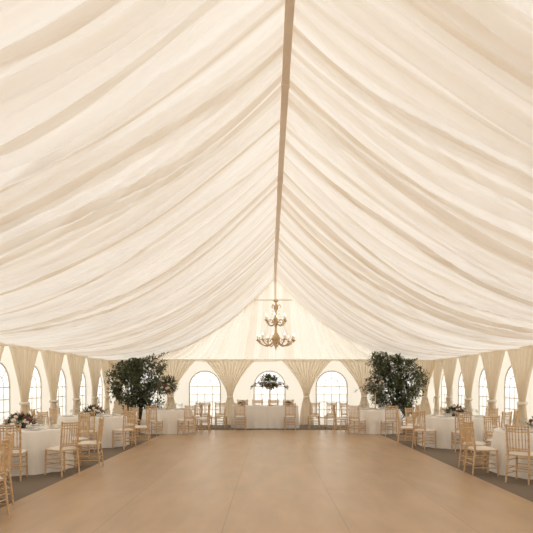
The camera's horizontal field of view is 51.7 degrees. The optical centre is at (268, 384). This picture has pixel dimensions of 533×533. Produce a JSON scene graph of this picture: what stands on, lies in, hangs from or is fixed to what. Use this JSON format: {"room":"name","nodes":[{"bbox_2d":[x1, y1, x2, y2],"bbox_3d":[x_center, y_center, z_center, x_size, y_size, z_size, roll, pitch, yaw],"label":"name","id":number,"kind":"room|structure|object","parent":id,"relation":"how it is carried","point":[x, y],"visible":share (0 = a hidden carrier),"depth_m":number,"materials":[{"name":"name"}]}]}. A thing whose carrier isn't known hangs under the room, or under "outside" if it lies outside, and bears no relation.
{"room":"event hall","nodes":[
{"label":"event hall","id":0,"kind":"room"},
{"bbox_2d":[0,346,103,424],"bbox_3d":[-5.800,0.240,8.150,0.001,2.320,22.300,0,0,0],"label":"wall","id":1,"kind":"structure","parent":0,"point":[6,359],"depth_m":14.21,"materials":[{"name":"fabric"}]},
{"bbox_2d":[0,362,10,424],"bbox_3d":[-5.800,0.325,11.750,0.044,1.672,1.122,0,0,0],"label":"window","id":2,"kind":"structure","parent":1,"relation":"in","point":[2,364],"depth_m":12.22,"materials":[{"name":"white"}]},
{"bbox_2d":[29,366,41,423],"bbox_3d":[-5.800,0.325,13.450,0.044,1.672,1.122,0,0,0],"label":"window","id":3,"kind":"structure","parent":1,"relation":"in","point":[38,373],"depth_m":13.78,"materials":[{"name":"white"}]},
{"bbox_2d":[57,368,66,414],"bbox_3d":[-5.800,0.325,15.150,0.044,1.672,1.122,0,0,0],"label":"window","id":4,"kind":"structure","parent":1,"relation":"in","point":[58,396],"depth_m":15.50,"materials":[{"name":"white"}]},
{"bbox_2d":[73,372,85,410],"bbox_3d":[-5.800,0.325,16.850,0.044,1.672,1.122,0,0,0],"label":"window","id":5,"kind":"structure","parent":1,"relation":"in","point":[82,386],"depth_m":17.17,"materials":[{"name":"white"}]},
{"bbox_2d":[92,374,102,408],"bbox_3d":[-5.800,0.325,18.550,0.044,1.672,1.122,0,0,0],"label":"window","id":6,"kind":"structure","parent":1,"relation":"in","point":[99,386],"depth_m":19.05,"materials":[{"name":"white"}]},
{"bbox_2d":[0,0,284,359],"bbox_3d":[-2.800,-2.299,8.150,6.000,2.930,22.300,0,0,0],"label":"liner","id":7,"kind":"object","parent":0,"point":[139,139],"visible":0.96,"depth_m":6.15,"materials":[{"name":"beige fabric"}]},
{"bbox_2d":[0,346,3,360],"bbox_3d":[-5.588,0.254,10.899,0.236,2.268,1.556,0,0,6],"label":"curtain","id":8,"kind":"object","parent":7,"relation":"hanging from","point":[1,347],"visible":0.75,"depth_m":11.47,"materials":[{"name":"fabric"}]},
{"bbox_2d":[9,347,37,424],"bbox_3d":[-5.588,0.254,12.600,0.236,2.268,1.559,0,0,5],"label":"curtain","id":9,"kind":"object","parent":7,"relation":"hanging from","point":[24,360],"visible":0.68,"depth_m":12.54,"materials":[{"name":"fabric"}]},
{"bbox_2d":[40,351,63,424],"bbox_3d":[-5.588,0.254,14.296,0.236,2.268,1.558,0,0,5],"label":"curtain","id":10,"kind":"object","parent":7,"relation":"hanging from","point":[52,362],"visible":0.66,"depth_m":14.21,"materials":[{"name":"fabric"}]},
{"bbox_2d":[0,342,108,360],"bbox_3d":[-5.520,-0.850,8.150,0.035,0.101,22.300,0,0,0],"label":"trim","id":11,"kind":"structure","parent":7,"relation":"attached to","point":[1,343],"depth_m":13.61,"materials":[{"name":"fabric"}]},
{"bbox_2d":[87,358,101,405],"bbox_3d":[-5.588,0.254,17.700,0.236,2.268,1.559,0,0,5],"label":"curtain","id":12,"kind":"object","parent":11,"relation":"hanging from","point":[94,365],"visible":0.62,"depth_m":17.60,"materials":[{"name":"fabric"}]},
{"bbox_2d":[101,361,110,413],"bbox_3d":[-5.588,0.254,19.000,0.236,2.268,1.559,0,0,5],"label":"curtain","id":13,"kind":"object","parent":11,"relation":"hanging from","point":[104,367],"visible":0.66,"depth_m":18.84,"materials":[{"name":"fabric"}]},
{"bbox_2d":[66,355,85,414],"bbox_3d":[-5.588,0.254,15.999,0.236,2.268,1.556,0,0,6],"label":"curtain","id":14,"kind":"object","parent":7,"relation":"hanging from","point":[76,364],"visible":0.72,"depth_m":15.90,"materials":[{"name":"fabric"}]},
{"bbox_2d":[150,360,194,407],"bbox_3d":[-3.398,0.254,19.057,1.797,2.268,0.237,0,0,4],"label":"curtain","id":15,"kind":"object","parent":7,"relation":"hanging from","point":[177,369],"visible":0.41,"depth_m":19.07,"materials":[{"name":"fabric"}]},
{"bbox_2d":[109,359,434,361],"bbox_3d":[0.100,-0.850,19.021,11.800,0.101,0.035,0,0,0],"label":"trim","id":16,"kind":"structure","parent":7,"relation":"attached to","point":[169,360],"depth_m":19.02,"materials":[{"name":"fabric"}]},
{"bbox_2d":[108,360,123,414],"bbox_3d":[-5.200,0.254,19.060,0.900,2.268,0.232,0,0,0],"label":"curtain","id":17,"kind":"object","parent":16,"relation":"hanging from","point":[117,409],"visible":0.16,"depth_m":19.07,"materials":[{"name":"fabric"}]},
{"bbox_2d":[207,360,252,424],"bbox_3d":[-1.351,0.254,19.058,1.793,2.268,0.236,0,0,5],"label":"curtain","id":18,"kind":"object","parent":16,"relation":"hanging from","point":[229,373],"visible":0.86,"depth_m":19.07,"materials":[{"name":"fabric"}]},
{"bbox_2d":[281,360,330,424],"bbox_3d":[1.302,0.254,19.057,1.797,2.268,0.237,0,0,4],"label":"curtain","id":19,"kind":"object","parent":16,"relation":"hanging from","point":[306,374],"visible":0.93,"depth_m":19.07,"materials":[{"name":"fabric"}]},
{"bbox_2d":[340,360,383,407],"bbox_3d":[3.299,0.254,19.058,1.793,2.268,0.236,0,0,5],"label":"curtain","id":20,"kind":"object","parent":16,"relation":"hanging from","point":[359,371],"visible":0.57,"depth_m":19.07,"materials":[{"name":"fabric"}]},
{"bbox_2d":[414,360,435,422],"bbox_3d":[5.400,0.254,19.060,0.900,2.268,0.232,0,0,0],"label":"curtain","id":21,"kind":"object","parent":16,"relation":"hanging from","point":[429,366],"visible":0.56,"depth_m":19.07,"materials":[{"name":"fabric"}]},
{"bbox_2d":[273,0,294,280],"bbox_3d":[0.200,-3.681,8.140,0.104,0.098,22.280,0,0,0],"label":"ridge beam","id":22,"kind":"structure","parent":7,"relation":"attached to","point":[289,4],"depth_m":7.09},
{"bbox_2d":[254,280,292,300],"bbox_3d":[0.150,-3.304,19.140,1.340,0.732,0.044,0,0,0],"label":"crossbar","id":23,"kind":"object","parent":22,"relation":"attached to","point":[274,280],"visible":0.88,"depth_m":19.12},
{"bbox_2d":[256,264,295,348],"bbox_3d":[0.200,-2.320,16.000,1.172,2.640,1.169,0,0,0],"label":"chandelier","id":24,"kind":"object","parent":22,"relation":"hanging from","point":[275,338],"visible":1,"depth_m":15.93,"materials":[{"name":"gold metal"}]},
{"bbox_2d":[0,425,532,532],"bbox_3d":[0.100,1.400,8.150,12.000,0.001,22.500,0,0,0],"label":"floor","id":25,"kind":"structure","parent":0,"point":[303,479],"depth_m":7.37,"materials":[{"name":"beige wood"}]},
{"bbox_2d":[0,437,10,515],"bbox_3d":[-2.990,0.977,5.748,0.435,0.848,0.376,0,0,4],"label":"dining chair","id":26,"kind":"object","parent":25,"relation":"on","point":[5,449],"visible":1,"depth_m":5.87,"materials":[{"name":"beige wood"}]},
{"bbox_2d":[0,430,14,503],"bbox_3d":[-3.249,0.977,6.463,0.435,0.848,0.376,0,0,-38],"label":"dining chair","id":27,"kind":"object","parent":25,"relation":"on","point":[8,434],"visible":0.67,"depth_m":6.44,"materials":[{"name":"beige wood"}]},
{"bbox_2d":[0,423,27,480],"bbox_3d":[-3.809,0.977,8.144,0.376,0.848,0.435,0,0,-13],"label":"dining chair","id":28,"kind":"object","parent":25,"relation":"on","point":[20,452],"visible":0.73,"depth_m":8.01,"materials":[{"name":"beige wood"}]},
{"bbox_2d":[30,409,36,423],"bbox_3d":[-5.173,0.977,12.515,0.435,0.848,0.376,0,0,-10],"label":"dining chair","id":29,"kind":"object","parent":25,"relation":"on","point":[34,410],"visible":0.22,"depth_m":12.54,"materials":[{"name":"beige wood"}]},
{"bbox_2d":[25,414,43,424],"bbox_3d":[-4.436,0.977,10.273,0.376,0.848,0.435,0,0,-10],"label":"dining chair","id":30,"kind":"object","parent":25,"relation":"on","point":[42,415],"visible":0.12,"depth_m":10.47,"materials":[{"name":"beige wood"}]},
{"bbox_2d":[0,425,73,475],"bbox_3d":[-4.151,1.060,9.200,1.701,0.680,1.683,0,0,0],"label":"round dining table","id":31,"kind":"object","parent":25,"relation":"on","point":[35,442],"visible":0.59,"depth_m":8.65,"materials":[{"name":"fabric"}]},
{"bbox_2d":[0,411,40,427],"bbox_3d":[-4.154,0.566,9.222,0.682,0.306,0.639,0,0,-23],"label":"flower centerpiece","id":32,"kind":"object","parent":31,"relation":"on","point":[15,419],"visible":0.96,"depth_m":9.09,"materials":[{"name":"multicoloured plant"}]},
{"bbox_2d":[1,424,60,430],"bbox_3d":[-4.150,0.633,9.200,1.404,0.171,1.400,0,0,0],"label":"place settings","id":33,"kind":"object","parent":31,"relation":"on","point":[56,426],"visible":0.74,"depth_m":9.17,"materials":[{"name":"white ceramic"}]},
{"bbox_2d":[37,411,48,424],"bbox_3d":[-4.735,0.977,11.890,0.376,0.848,0.435,0,0,30],"label":"dining chair","id":34,"kind":"object","parent":25,"relation":"on","point":[44,414],"visible":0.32,"depth_m":11.68,"materials":[{"name":"beige wood"}]},
{"bbox_2d":[49,407,60,424],"bbox_3d":[-5.062,0.977,13.353,0.435,0.848,0.376,0,0,25],"label":"dining chair","id":35,"kind":"object","parent":25,"relation":"on","point":[50,410],"visible":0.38,"depth_m":13.39,"materials":[{"name":"beige wood"}]},
{"bbox_2d":[44,420,80,476],"bbox_3d":[-3.219,0.977,8.595,0.435,0.848,0.376,0,0,33],"label":"dining chair","id":36,"kind":"object","parent":25,"relation":"on","point":[65,447],"visible":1,"depth_m":8.52,"materials":[{"name":"beige wood"}]},
{"bbox_2d":[72,414,90,459],"bbox_3d":[-3.560,0.977,10.140,0.376,0.848,0.435,0,0,37],"label":"dining chair","id":37,"kind":"object","parent":25,"relation":"on","point":[87,427],"visible":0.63,"depth_m":10.22,"materials":[{"name":"beige wood"}]},
{"bbox_2d":[78,411,96,451],"bbox_3d":[-3.869,0.977,11.714,0.376,0.848,0.435,0,0,-13],"label":"dining chair","id":38,"kind":"object","parent":25,"relation":"on","point":[93,430],"visible":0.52,"depth_m":11.57,"materials":[{"name":"beige wood"}]},
{"bbox_2d":[75,417,104,467],"bbox_3d":[-3.064,0.977,9.429,0.435,0.848,0.376,0,0,-7],"label":"dining chair","id":39,"kind":"object","parent":25,"relation":"on","point":[101,421],"visible":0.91,"depth_m":9.29,"materials":[{"name":"beige wood"}]},
{"bbox_2d":[57,414,129,448],"bbox_3d":[-4.104,1.060,12.796,1.687,0.680,1.687,0,0,0],"label":"round dining table","id":40,"kind":"object","parent":25,"relation":"on","point":[115,422],"visible":0.52,"depth_m":12.20,"materials":[{"name":"fabric"}]},
{"bbox_2d":[62,413,122,417],"bbox_3d":[-4.100,0.633,12.800,1.404,0.171,1.400,0,0,0],"label":"place settings","id":41,"kind":"object","parent":40,"relation":"on","point":[99,413],"visible":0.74,"depth_m":12.79,"materials":[{"name":"white ceramic"}]},
{"bbox_2d":[79,404,106,415],"bbox_3d":[-4.086,0.576,12.784,0.650,0.285,0.660,0,0,-25],"label":"flower centerpiece","id":42,"kind":"object","parent":40,"relation":"on","point":[97,409],"visible":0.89,"depth_m":12.70,"materials":[{"name":"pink plant"}]},
{"bbox_2d":[112,410,136,449],"bbox_3d":[-3.191,0.977,12.162,0.435,0.848,0.376,0,0,38],"label":"dining chair","id":43,"kind":"object","parent":25,"relation":"on","point":[127,428],"visible":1,"depth_m":12.09,"materials":[{"name":"beige wood"}]},
{"bbox_2d":[124,404,140,433],"bbox_3d":[-3.923,0.977,15.769,0.435,0.848,0.376,0,0,-26],"label":"dining chair","id":44,"kind":"object","parent":25,"relation":"on","point":[125,406],"visible":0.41,"depth_m":15.68,"materials":[{"name":"beige wood"}]},
{"bbox_2d":[128,407,138,440],"bbox_3d":[-3.512,0.977,13.742,0.376,0.848,0.435,0,0,31],"label":"dining chair","id":45,"kind":"object","parent":25,"relation":"on","point":[130,409],"visible":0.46,"depth_m":13.82,"materials":[{"name":"beige wood"}]},
{"bbox_2d":[103,352,168,424],"bbox_3d":[-4.108,0.171,17.463,2.007,2.458,2.071,0,0,11],"label":"potted tree","id":46,"kind":"object","parent":25,"relation":"on","point":[133,375],"visible":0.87,"depth_m":17.13,"materials":[{"name":"green plant"}]},
{"bbox_2d":[131,408,151,444],"bbox_3d":[-3.007,0.977,12.991,0.435,0.848,0.376,0,0,-6],"label":"dining chair","id":47,"kind":"object","parent":25,"relation":"on","point":[150,409],"visible":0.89,"depth_m":12.85,"materials":[{"name":"beige wood"}]},
{"bbox_2d":[145,405,162,435],"bbox_3d":[-3.186,0.977,15.252,0.376,0.848,0.435,0,0,14],"label":"dining chair","id":48,"kind":"object","parent":25,"relation":"on","point":[156,420],"visible":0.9,"depth_m":15.10,"materials":[{"name":"beige wood"}]},
{"bbox_2d":[141,408,193,433],"bbox_3d":[-2.991,1.060,16.294,1.602,0.680,1.594,0,0,0],"label":"round dining table","id":49,"kind":"object","parent":25,"relation":"on","point":[170,417],"visible":0.68,"depth_m":15.63,"materials":[{"name":"fabric"}]},
{"bbox_2d":[149,407,184,409],"bbox_3d":[-3.000,0.633,16.300,1.314,0.171,1.310,0,0,0],"label":"place settings","id":50,"kind":"object","parent":49,"relation":"on","point":[170,407],"visible":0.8,"depth_m":16.57,"materials":[{"name":"white ceramic"}]},
{"bbox_2d":[155,375,179,408],"bbox_3d":[-3.032,0.201,16.343,0.791,1.036,1.208,0,0,0],"label":"flower arrangement","id":51,"kind":"object","parent":49,"relation":"on","point":[172,387],"visible":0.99,"depth_m":16.21,"materials":[{"name":"green plant"}]},
{"bbox_2d":[177,405,194,434],"bbox_3d":[-2.316,0.977,15.484,0.376,0.848,0.435,0,0,-38],"label":"dining chair","id":52,"kind":"object","parent":25,"relation":"on","point":[186,419],"visible":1,"depth_m":15.39,"materials":[{"name":"beige wood"}]},
{"bbox_2d":[193,403,202,429],"bbox_3d":[-2.315,0.977,17.115,0.376,0.848,0.435,0,0,42],"label":"dining chair","id":53,"kind":"object","parent":25,"relation":"on","point":[197,411],"visible":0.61,"depth_m":17.21,"materials":[{"name":"beige wood"}]},
{"bbox_2d":[195,404,210,432],"bbox_3d":[-1.939,0.977,16.209,0.435,0.848,0.376,0,0,1],"label":"dining chair","id":54,"kind":"object","parent":25,"relation":"on","point":[209,405],"visible":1,"depth_m":16.06,"materials":[{"name":"beige wood"}]},
{"bbox_2d":[199,402,211,427],"bbox_3d":[-2.051,0.977,17.779,0.376,0.848,0.435,0,0,2],"label":"dining chair","id":55,"kind":"object","parent":25,"relation":"on","point":[205,404],"visible":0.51,"depth_m":17.60,"materials":[{"name":"beige wood"}]},
{"bbox_2d":[215,403,226,427],"bbox_3d":[-1.551,0.977,17.679,0.376,0.848,0.435,0,0,2],"label":"dining chair","id":56,"kind":"object","parent":25,"relation":"on","point":[219,414],"visible":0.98,"depth_m":17.50,"materials":[{"name":"beige wood"}]},
{"bbox_2d":[234,404,246,429],"bbox_3d":[-0.900,0.977,17.229,0.376,0.848,0.435,0,0,0],"label":"dining chair","id":57,"kind":"object","parent":25,"relation":"on","point":[236,405],"visible":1,"depth_m":17.05,"materials":[{"name":"beige wood"}]},
{"bbox_2d":[252,399,262,404],"bbox_3d":[-0.390,0.944,18.653,0.406,0.914,0.469,0,0,0],"label":"dining chair","id":58,"kind":"object","parent":25,"relation":"on","point":[253,401],"visible":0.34,"depth_m":18.85,"materials":[{"name":"beige wood"}]},
{"bbox_2d":[231,405,298,428],"bbox_3d":[-0.120,1.038,17.950,2.215,0.725,0.823,0,0,0],"label":"head table","id":59,"kind":"object","parent":25,"relation":"on","point":[257,416],"visible":0.89,"depth_m":17.58,"materials":[{"name":"fabric"}]},
{"bbox_2d":[237,401,247,404],"bbox_3d":[-0.868,0.583,17.844,0.366,0.180,0.380,0,0,-41],"label":"flower centerpiece","id":60,"kind":"object","parent":59,"relation":"on","point":[240,402],"visible":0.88,"depth_m":17.77,"materials":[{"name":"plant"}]},
{"bbox_2d":[250,373,288,405],"bbox_3d":[0.035,0.138,17.961,1.292,1.070,0.878,0,0,13],"label":"flower arrangement","id":61,"kind":"object","parent":59,"relation":"on","point":[270,385],"visible":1,"depth_m":17.86,"materials":[{"name":"green plant"}]},
{"bbox_2d":[284,400,294,404],"bbox_3d":[0.640,0.580,17.859,0.417,0.187,0.390,0,0,35],"label":"flower centerpiece","id":62,"kind":"object","parent":59,"relation":"on","point":[287,402],"visible":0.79,"depth_m":17.80,"materials":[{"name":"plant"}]},
{"bbox_2d":[268,399,278,404],"bbox_3d":[0.150,0.944,18.653,0.406,0.914,0.469,0,0,0],"label":"dining chair","id":63,"kind":"object","parent":25,"relation":"on","point":[272,401],"visible":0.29,"depth_m":18.85,"materials":[{"name":"beige wood"}]},
{"bbox_2d":[284,403,295,429],"bbox_3d":[0.660,0.977,17.229,0.376,0.848,0.435,0,0,0],"label":"dining chair","id":64,"kind":"object","parent":25,"relation":"on","point":[286,405],"visible":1,"depth_m":17.05,"materials":[{"name":"beige wood"}]},
{"bbox_2d":[308,402,319,428],"bbox_3d":[1.451,0.977,17.679,0.376,0.848,0.435,0,0,-2],"label":"dining chair","id":65,"kind":"object","parent":25,"relation":"on","point":[311,414],"visible":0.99,"depth_m":17.50,"materials":[{"name":"beige wood"}]},
{"bbox_2d":[324,402,336,428],"bbox_3d":[2.001,0.977,17.779,0.376,0.848,0.435,0,0,-2],"label":"dining chair","id":66,"kind":"object","parent":25,"relation":"on","point":[328,414],"visible":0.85,"depth_m":17.60,"materials":[{"name":"beige wood"}]},
{"bbox_2d":[332,404,347,432],"bbox_3d":[2.089,0.977,16.208,0.435,0.848,0.376,0,0,-3],"label":"dining chair","id":67,"kind":"object","parent":25,"relation":"on","point":[333,406],"visible":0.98,"depth_m":16.09,"materials":[{"name":"beige wood"}]},
{"bbox_2d":[340,403,348,429],"bbox_3d":[2.465,0.977,17.115,0.376,0.848,0.435,0,0,-43],"label":"dining chair","id":68,"kind":"object","parent":25,"relation":"on","point":[343,404],"visible":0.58,"depth_m":17.19,"materials":[{"name":"beige wood"}]},
{"bbox_2d":[348,405,365,434],"bbox_3d":[2.467,0.977,15.483,0.376,0.848,0.435,0,0,35],"label":"dining chair","id":69,"kind":"object","parent":25,"relation":"on","point":[355,419],"visible":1,"depth_m":15.38,"materials":[{"name":"beige wood"}]},
{"bbox_2d":[348,408,401,433],"bbox_3d":[3.143,1.060,16.298,1.612,0.680,1.580,0,0,0],"label":"round dining table","id":70,"kind":"object","parent":25,"relation":"on","point":[373,417],"visible":0.6,"depth_m":15.63,"materials":[{"name":"fabric"}]},
{"bbox_2d":[359,375,388,408],"bbox_3d":[3.075,0.185,16.271,0.941,1.067,1.291,0,0,-31],"label":"flower arrangement","id":71,"kind":"object","parent":70,"relation":"on","point":[369,387],"visible":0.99,"depth_m":16.21,"materials":[{"name":"green plant"}]},
{"bbox_2d":[356,407,394,409],"bbox_3d":[3.150,0.633,16.300,1.314,0.171,1.310,0,0,0],"label":"place settings","id":72,"kind":"object","parent":70,"relation":"on","point":[371,407],"visible":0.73,"depth_m":16.42,"materials":[{"name":"white ceramic"}]},
{"bbox_2d":[380,405,397,435],"bbox_3d":[3.333,0.977,15.251,0.376,0.848,0.435,0,0,-6],"label":"dining chair","id":73,"kind":"object","parent":25,"relation":"on","point":[385,420],"visible":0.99,"depth_m":15.08,"materials":[{"name":"beige wood"}]},
{"bbox_2d":[364,349,430,418],"bbox_3d":[4.094,0.123,17.458,2.108,2.554,1.949,0,0,27],"label":"potted tree","id":74,"kind":"object","parent":25,"relation":"on","point":[400,385],"visible":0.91,"depth_m":17.25,"materials":[{"name":"green plant"}]},
{"bbox_2d":[397,408,415,445],"bbox_3d":[3.201,0.977,12.855,0.435,0.848,0.376,0,0,10],"label":"dining chair","id":75,"kind":"object","parent":25,"relation":"on","point":[398,418],"visible":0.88,"depth_m":12.73,"materials":[{"name":"beige wood"}]},
{"bbox_2d":[402,404,419,433],"bbox_3d":[4.072,0.977,15.767,0.435,0.848,0.376,0,0,31],"label":"dining chair","id":76,"kind":"object","parent":25,"relation":"on","point":[417,406],"visible":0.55,"depth_m":15.70,"materials":[{"name":"beige wood"}]},
{"bbox_2d":[404,407,418,441],"bbox_3d":[3.616,0.977,13.575,0.376,0.848,0.435,0,0,-39],"label":"dining chair","id":77,"kind":"object","parent":25,"relation":"on","point":[407,412],"visible":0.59,"depth_m":13.62,"materials":[{"name":"beige wood"}]},
{"bbox_2d":[411,410,436,449],"bbox_3d":[3.392,0.977,12.062,0.435,0.848,0.376,0,0,-38],"label":"dining chair","id":78,"kind":"object","parent":25,"relation":"on","point":[419,429],"visible":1,"depth_m":11.98,"materials":[{"name":"beige wood"}]},
{"bbox_2d":[417,414,492,448],"bbox_3d":[4.298,1.060,12.712,1.678,0.680,1.694,0,0,0],"label":"round dining table","id":79,"kind":"object","parent":25,"relation":"on","point":[443,426],"visible":0.5,"depth_m":12.07,"materials":[{"name":"fabric"}]},
{"bbox_2d":[425,414,485,417],"bbox_3d":[4.300,0.633,12.700,1.404,0.171,1.400,0,0,0],"label":"place settings","id":80,"kind":"object","parent":79,"relation":"on","point":[480,416],"visible":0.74,"depth_m":12.78,"materials":[{"name":"white ceramic"}]},
{"bbox_2d":[443,404,468,415],"bbox_3d":[4.300,0.572,12.690,0.599,0.294,0.622,0,0,-24],"label":"flower centerpiece","id":81,"kind":"object","parent":79,"relation":"on","point":[452,409],"visible":0.94,"depth_m":12.61,"materials":[{"name":"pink plant"}]},
{"bbox_2d":[451,412,471,452],"bbox_3d":[4.070,0.977,11.614,0.376,0.848,0.435,0,0,10],"label":"dining chair","id":82,"kind":"object","parent":25,"relation":"on","point":[456,431],"visible":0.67,"depth_m":11.46,"materials":[{"name":"beige wood"}]},
{"bbox_2d":[458,417,487,469],"bbox_3d":[3.459,0.977,9.338,0.435,0.848,0.376,0,0,33],"label":"dining chair","id":83,"kind":"object","parent":25,"relation":"on","point":[460,420],"visible":0.73,"depth_m":9.29,"materials":[{"name":"beige wood"}]},
{"bbox_2d":[463,420,498,475],"bbox_3d":[3.301,0.977,8.597,0.435,0.848,0.376,0,0,-3],"label":"dining chair","id":84,"kind":"object","parent":25,"relation":"on","point":[467,428],"visible":1,"depth_m":8.50,"materials":[{"name":"beige wood"}]},
{"bbox_2d":[483,415,499,461],"bbox_3d":[4.095,0.977,9.817,0.376,0.848,0.435,0,0,-14],"label":"dining chair","id":85,"kind":"object","parent":25,"relation":"on","point":[486,440],"visible":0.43,"depth_m":9.97,"materials":[{"name":"beige wood"}]},
{"bbox_2d":[485,408,498,427],"bbox_3d":[5.260,0.977,13.256,0.435,0.848,0.376,0,0,-34],"label":"dining chair","id":86,"kind":"object","parent":25,"relation":"on","point":[497,409],"visible":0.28,"depth_m":13.33,"materials":[{"name":"beige wood"}]},
{"bbox_2d":[486,411,512,444],"bbox_3d":[4.936,0.977,11.790,0.376,0.848,0.435,0,0,-32],"label":"dining chair","id":87,"kind":"object","parent":25,"relation":"on","point":[509,414],"visible":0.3,"depth_m":11.64,"materials":[{"name":"beige wood"}]},
{"bbox_2d":[489,427,532,479],"bbox_3d":[4.406,1.060,8.740,1.674,0.680,1.692,0,0,0],"label":"round dining table","id":88,"kind":"object","parent":25,"relation":"on","point":[498,442],"visible":0.62,"depth_m":8.47,"materials":[{"name":"fabric"}]},
{"bbox_2d":[501,427,532,432],"bbox_3d":[4.400,0.633,8.750,1.404,0.171,1.400,0,0,0],"label":"place settings","id":89,"kind":"object","parent":88,"relation":"on","point":[530,431],"visible":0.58,"depth_m":8.61,"materials":[{"name":"white ceramic"}]},
{"bbox_2d":[525,416,532,426],"bbox_3d":[4.388,0.576,8.768,0.650,0.285,0.660,0,0,-16],"label":"flower centerpiece","id":90,"kind":"object","parent":88,"relation":"on","point":[530,422],"visible":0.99,"depth_m":8.83,"materials":[{"name":"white plant"}]},
{"bbox_2d":[512,409,518,425],"bbox_3d":[5.372,0.977,12.414,0.435,0.848,0.376,0,0,12],"label":"dining chair","id":91,"kind":"object","parent":25,"relation":"on","point":[515,415],"visible":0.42,"depth_m":12.43,"materials":[{"name":"beige wood"}]},
{"bbox_2d":[505,424,532,484],"bbox_3d":[3.656,0.977,7.926,0.435,0.848,0.376,0,0,-43],"label":"dining chair","id":92,"kind":"object","parent":25,"relation":"on","point":[518,453],"visible":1,"depth_m":7.82,"materials":[{"name":"beige wood"}]},
{"bbox_2d":[104,361,439,424],"bbox_3d":[0.100,0.240,19.300,11.800,2.320,0.001,0,0,0],"label":"wall","id":93,"kind":"structure","parent":0,"point":[242,391],"depth_m":19.30,"materials":[{"name":"fabric"}]},
{"bbox_2d":[189,370,220,417],"bbox_3d":[-2.250,0.325,19.300,1.122,1.672,0.044,0,0,0],"label":"window","id":94,"kind":"structure","parent":93,"relation":"in","point":[212,386],"depth_m":19.29,"materials":[{"name":"white"}]},
{"bbox_2d":[254,370,285,404],"bbox_3d":[0.020,0.325,19.300,1.122,1.672,0.044,0,0,0],"label":"window","id":95,"kind":"structure","parent":93,"relation":"in","point":[269,371],"depth_m":19.29,"materials":[{"name":"white"}]},
{"bbox_2d":[316,370,347,417],"bbox_3d":[2.200,0.325,19.300,1.122,1.672,0.044,0,0,0],"label":"window","id":96,"kind":"structure","parent":93,"relation":"in","point":[331,371],"depth_m":19.29,"materials":[{"name":"white"}]},
{"bbox_2d":[146,280,406,358],"bbox_3d":[0.100,-2.352,19.237,11.800,2.865,0.102,0,0,0],"label":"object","id":97,"kind":"object","parent":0,"point":[237,339],"visible":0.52,"depth_m":19.25,"materials":[{"name":"beige fabric"}]},
{"bbox_2d":[276,0,532,359],"bbox_3d":[3.100,-2.295,8.150,5.800,2.938,22.300,0,0,0],"label":"liner","id":98,"kind":"object","parent":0,"point":[406,216],"visible":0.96,"depth_m":6.54,"materials":[{"name":"beige fabric"}]},
{"bbox_2d":[433,345,532,361],"bbox_3d":[5.720,-0.850,8.150,0.035,0.101,22.300,0,0,0],"label":"trim","id":99,"kind":"structure","parent":98,"relation":"attached to","point":[529,346],"depth_m":14.56,"materials":[{"name":"fabric"}]},
{"bbox_2d":[433,361,442,414],"bbox_3d":[5.788,0.254,19.001,0.236,2.268,1.556,0,0,6],"label":"curtain","id":100,"kind":"object","parent":99,"relation":"hanging from","point":[438,367],"visible":0.77,"depth_m":18.86,"materials":[{"name":"fabric"}]},
{"bbox_2d":[442,358,457,407],"bbox_3d":[5.788,0.254,17.701,0.236,2.268,1.556,0,0,6],"label":"curtain","id":101,"kind":"object","parent":99,"relation":"hanging from","point":[449,366],"visible":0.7,"depth_m":17.60,"materials":[{"name":"fabric"}]},
{"bbox_2d":[459,355,478,414],"bbox_3d":[5.788,0.254,16.004,0.236,2.268,1.558,0,0,5],"label":"curtain","id":102,"kind":"object","parent":99,"relation":"hanging from","point":[468,365],"visible":0.68,"depth_m":15.91,"materials":[{"name":"fabric"}]},
{"bbox_2d":[481,351,504,429],"bbox_3d":[5.788,0.254,14.300,0.236,2.268,1.559,0,0,5],"label":"curtain","id":103,"kind":"object","parent":99,"relation":"hanging from","point":[492,363],"visible":0.65,"depth_m":14.21,"materials":[{"name":"fabric"}]},
{"bbox_2d":[507,347,532,425],"bbox_3d":[5.788,0.254,12.601,0.236,2.268,1.556,0,0,6],"label":"curtain","id":104,"kind":"object","parent":99,"relation":"hanging from","point":[521,361],"visible":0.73,"depth_m":12.56,"materials":[{"name":"fabric"}]},
{"bbox_2d":[440,351,532,427],"bbox_3d":[6.000,0.240,8.150,0.001,2.320,22.300,0,0,0],"label":"wall","id":105,"kind":"structure","parent":0,"point":[506,364],"depth_m":14.44,"materials":[{"name":"fabric"}]},
{"bbox_2d":[441,373,451,413],"bbox_3d":[6.000,0.325,18.550,0.044,1.672,1.122,0,0,0],"label":"window","id":106,"kind":"structure","parent":105,"relation":"in","point":[444,386],"depth_m":18.96,"materials":[{"name":"white"}]},
{"bbox_2d":[458,372,471,405],"bbox_3d":[6.000,0.325,16.850,0.044,1.672,1.122,0,0,0],"label":"window","id":107,"kind":"structure","parent":105,"relation":"in","point":[461,395],"depth_m":17.18,"materials":[{"name":"white"}]},
{"bbox_2d":[479,368,488,414],"bbox_3d":[6.000,0.325,15.150,0.044,1.672,1.122,0,0,0],"label":"window","id":108,"kind":"structure","parent":105,"relation":"in","point":[486,396],"depth_m":15.48,"materials":[{"name":"white"}]},
{"bbox_2d":[504,366,517,423],"bbox_3d":[6.000,0.325,13.450,0.044,1.672,1.122,0,0,0],"label":"window","id":109,"kind":"structure","parent":105,"relation":"in","point":[509,368],"depth_m":13.79,"materials":[{"name":"white"}]},
{"label":"outside","id":110,"kind":"structure","parent":0,"visible":0},
{"bbox_2d":[0,395,517,424],"bbox_3d":[0.000,1.430,10.000,120.000,0.001,140.000,0,0,0],"label":"gravel ground","id":111,"kind":"structure","parent":110,"point":[323,399],"depth_m":44.94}
]}

